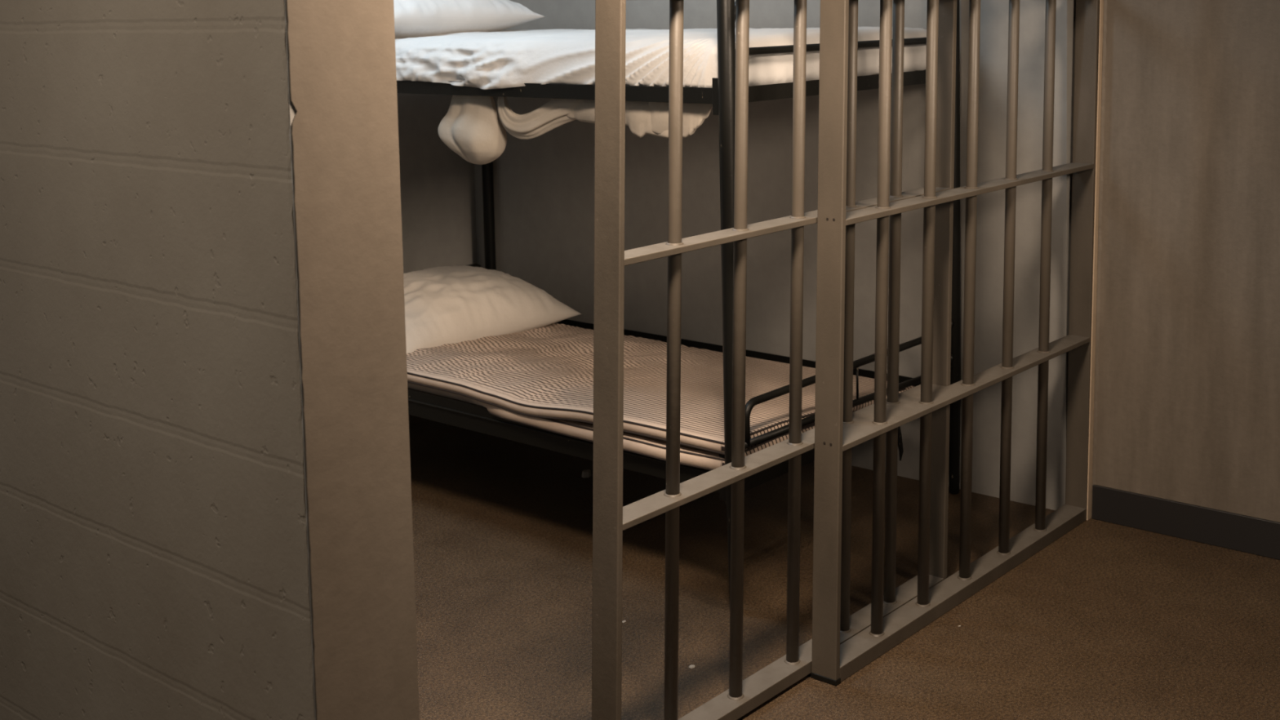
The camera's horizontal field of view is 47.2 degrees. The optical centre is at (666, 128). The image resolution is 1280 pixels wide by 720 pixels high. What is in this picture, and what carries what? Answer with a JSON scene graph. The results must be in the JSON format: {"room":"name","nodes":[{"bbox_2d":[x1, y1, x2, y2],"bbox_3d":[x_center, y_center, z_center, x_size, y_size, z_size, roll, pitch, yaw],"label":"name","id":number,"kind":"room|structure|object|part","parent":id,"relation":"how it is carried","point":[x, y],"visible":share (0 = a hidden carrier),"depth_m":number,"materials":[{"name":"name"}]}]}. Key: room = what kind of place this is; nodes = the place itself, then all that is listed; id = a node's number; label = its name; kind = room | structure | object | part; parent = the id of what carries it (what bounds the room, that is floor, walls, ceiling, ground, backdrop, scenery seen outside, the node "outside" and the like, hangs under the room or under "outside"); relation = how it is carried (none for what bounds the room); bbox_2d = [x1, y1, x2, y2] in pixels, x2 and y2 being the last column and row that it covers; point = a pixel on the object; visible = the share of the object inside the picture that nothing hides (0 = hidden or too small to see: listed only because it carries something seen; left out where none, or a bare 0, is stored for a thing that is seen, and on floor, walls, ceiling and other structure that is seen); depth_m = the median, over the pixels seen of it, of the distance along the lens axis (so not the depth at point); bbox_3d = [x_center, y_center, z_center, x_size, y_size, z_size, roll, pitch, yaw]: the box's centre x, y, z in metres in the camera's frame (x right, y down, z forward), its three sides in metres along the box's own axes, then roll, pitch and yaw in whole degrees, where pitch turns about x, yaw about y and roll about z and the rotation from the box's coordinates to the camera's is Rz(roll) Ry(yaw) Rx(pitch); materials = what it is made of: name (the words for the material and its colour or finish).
{"room":"prison interior","nodes":[
{"label":"prison interior","id":0,"kind":"room"},
{"bbox_2d":[0,0,419,719],"bbox_3d":[-1.430,-0.002,2.863,2.580,2.420,0.185,3,6,40],"label":"wall","id":1,"kind":"structure","parent":0,"point":[206,507],"depth_m":2.15,"materials":[{"name":"grey paint"}]},
{"bbox_2d":[396,93,477,273],"bbox_3d":[-1.447,-0.158,4.724,0.150,2.420,2.655,3,6,40],"label":"wall","id":2,"kind":"structure","parent":0,"point":[437,184],"depth_m":5.33,"materials":[{"name":"grey paint"}]},
{"bbox_2d":[408,414,1279,719],"bbox_3d":[0.323,1.302,1.953,6.630,0.100,8.000,3,6,40],"label":"floor","id":3,"kind":"structure","parent":0,"point":[1106,620],"depth_m":3.42,"materials":[{"name":"concrete"}]},
{"bbox_2d":[581,469,591,478],"bbox_3d":[-0.242,1.046,4.437,0.024,0.018,0.032,3,6,40],"label":"scrap","id":4,"kind":"object","parent":3,"relation":"on","point":[585,473],"visible":1,"depth_m":4.43,"materials":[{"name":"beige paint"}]},
{"bbox_2d":[396,0,960,595],"bbox_3d":[-0.256,0.244,4.378,1.964,1.628,1.077,3,6,40],"label":"bunk bed","id":5,"kind":"object","parent":3,"relation":"on","point":[474,417],"visible":0.22,"depth_m":3.72,"materials":[{"name":"black metal"}]},
{"bbox_3d":[-0.659,0.168,5.391,0.041,1.628,0.041,3,6,40],"label":"post","id":6,"kind":"part","parent":5,"relation":"part of","materials":[{"name":"black metal"}]},
{"bbox_3d":[-0.589,-0.110,3.961,1.887,0.037,0.032,3,6,40],"label":"rail","id":7,"kind":"part","parent":5,"relation":"part of","materials":[{"name":"black metal"}]},
{"bbox_3d":[-0.570,0.798,4.037,1.887,0.042,0.032,3,6,40],"label":"rail","id":8,"kind":"part","parent":5,"relation":"part of","materials":[{"name":"black metal"}]},
{"bbox_2d":[406,323,914,470],"bbox_3d":[-0.307,0.710,4.323,1.875,0.111,0.879,3,6,40],"label":"mattress","id":9,"kind":"object","parent":5,"relation":"on","point":[542,378],"visible":0.53,"depth_m":3.98,"materials":[{"name":"grey fabric"}]},
{"bbox_2d":[403,265,582,353],"bbox_3d":[-0.747,0.582,4.792,0.539,0.231,0.800,3,6,40],"label":"pillow","id":10,"kind":"object","parent":9,"relation":"on","point":[455,304],"visible":0.61,"depth_m":4.67,"materials":[{"name":"white fabric"}]},
{"bbox_2d":[395,26,926,164],"bbox_3d":[-0.275,-0.114,4.314,1.874,0.352,1.015,3,6,40],"label":"sheet","id":11,"kind":"object","parent":5,"relation":"on","point":[473,127],"visible":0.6,"depth_m":3.78,"materials":[{"name":"white fabric"}]},
{"bbox_2d":[393,0,545,38],"bbox_3d":[-0.847,-0.367,4.532,0.558,0.208,0.820,2,6,34],"label":"pillow","id":12,"kind":"object","parent":11,"relation":"on","point":[412,18],"visible":0.32,"depth_m":4.40,"materials":[{"name":"white fabric"}]},
{"bbox_3d":[0.146,0.321,3.366,0.041,1.628,0.041,3,6,40],"label":"post","id":13,"kind":"part","parent":5,"relation":"part of","materials":[{"name":"black metal"}]},
{"bbox_3d":[0.079,0.720,4.805,1.887,0.042,0.032,3,6,40],"label":"rail","id":14,"kind":"part","parent":5,"relation":"part of","materials":[{"name":"black metal"}]},
{"bbox_3d":[0.479,0.795,3.812,0.032,0.042,1.000,3,6,40],"label":"rail","id":15,"kind":"part","parent":5,"relation":"part of","materials":[{"name":"black metal"}]},
{"bbox_3d":[0.461,-0.113,3.736,0.032,0.037,1.000,3,6,40],"label":"rail","id":16,"kind":"part","parent":5,"relation":"part of","materials":[{"name":"black metal"}]},
{"bbox_3d":[0.495,0.665,3.802,0.006,0.095,0.006,3,6,40],"label":"rod","id":17,"kind":"part","parent":5,"relation":"part of","materials":[{"name":"black metal"}]},
{"bbox_3d":[0.813,0.241,4.155,0.041,1.628,0.041,3,6,40],"label":"post","id":18,"kind":"part","parent":5,"relation":"part of","materials":[{"name":"black metal"}]},
{"bbox_2d":[688,664,695,668],"bbox_3d":[0.054,1.156,3.145,0.014,0.003,0.015,0,5,10],"label":"flake","id":19,"kind":"object","parent":3,"relation":"on","point":[692,666],"visible":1,"depth_m":3.14,"materials":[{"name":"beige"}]},
{"bbox_2d":[810,0,1098,685],"bbox_3d":[0.734,0.006,3.480,0.065,2.212,1.334,3,6,40],"label":"bars","id":20,"kind":"object","parent":3,"relation":"on","point":[833,663],"visible":1,"depth_m":3.35,"materials":[{"name":"brown paint"}]},
{"bbox_2d":[591,0,956,719],"bbox_3d":[0.277,0.048,3.039,0.062,2.204,1.287,3,6,40],"label":"door","id":21,"kind":"structure","parent":20,"relation":"attached to","point":[611,518],"depth_m":2.90,"materials":[{"name":"brown paint"}]},
{"bbox_3d":[0.272,0.665,3.069,0.062,0.012,1.162,3,6,40],"label":"rail","id":22,"kind":"part","parent":21,"relation":"part of","materials":[{"name":"grey metal"}]},
{"bbox_3d":[0.276,0.191,3.046,0.062,0.012,1.162,3,6,40],"label":"rail","id":23,"kind":"part","parent":21,"relation":"part of","materials":[{"name":"metal"}]},
{"bbox_3d":[0.269,1.137,3.093,0.062,0.026,1.162,3,6,40],"label":"rail","id":24,"kind":"part","parent":21,"relation":"part of","materials":[{"name":"metal"}]},
{"bbox_3d":[0.334,1.152,3.071,0.065,0.012,0.019,3,6,40],"label":"foot plate","id":25,"kind":"part","parent":20,"relation":"part of","materials":[{"name":"black metal"}]},
{"bbox_3d":[0.727,1.095,3.537,0.062,0.033,1.210,3,6,40],"label":"rail","id":26,"kind":"part","parent":20,"relation":"part of","materials":[{"name":"metal"}]},
{"bbox_3d":[0.731,0.616,3.513,0.062,0.012,1.210,3,6,40],"label":"rail","id":27,"kind":"part","parent":20,"relation":"part of","materials":[{"name":"grey metal"}]},
{"bbox_3d":[0.734,0.147,3.489,0.062,0.012,1.210,3,6,40],"label":"rail","id":28,"kind":"part","parent":20,"relation":"part of","materials":[{"name":"metal"}]},
{"bbox_2d":[474,0,1279,522],"bbox_3d":[1.857,-0.127,3.540,6.430,2.420,0.388,3,6,40],"label":"wall","id":29,"kind":"structure","parent":0,"point":[544,184],"depth_m":4.00,"materials":[{"name":"grey paint"}]},
{"bbox_2d":[1086,0,1103,520],"bbox_3d":[1.161,-0.140,3.929,0.003,2.410,0.140,3,6,40],"label":"trim","id":30,"kind":"structure","parent":29,"relation":"attached to","point":[1101,2],"depth_m":3.95,"materials":[{"name":"beige metal"}]},
{"bbox_2d":[1091,0,1106,515],"bbox_3d":[1.175,-0.140,3.934,0.012,2.400,0.116,3,6,40],"label":"trim","id":31,"kind":"structure","parent":29,"relation":"attached to","point":[1104,20],"depth_m":3.96,"materials":[{"name":"brown paint"}]},
{"bbox_2d":[1091,484,1279,559],"bbox_3d":[2.690,1.093,2.709,3.994,0.094,0.015,3,6,40],"label":"baseboard","id":32,"kind":"structure","parent":29,"relation":"attached to","point":[1212,526],"depth_m":3.82,"materials":[{"name":"black rubber"}]}
]}

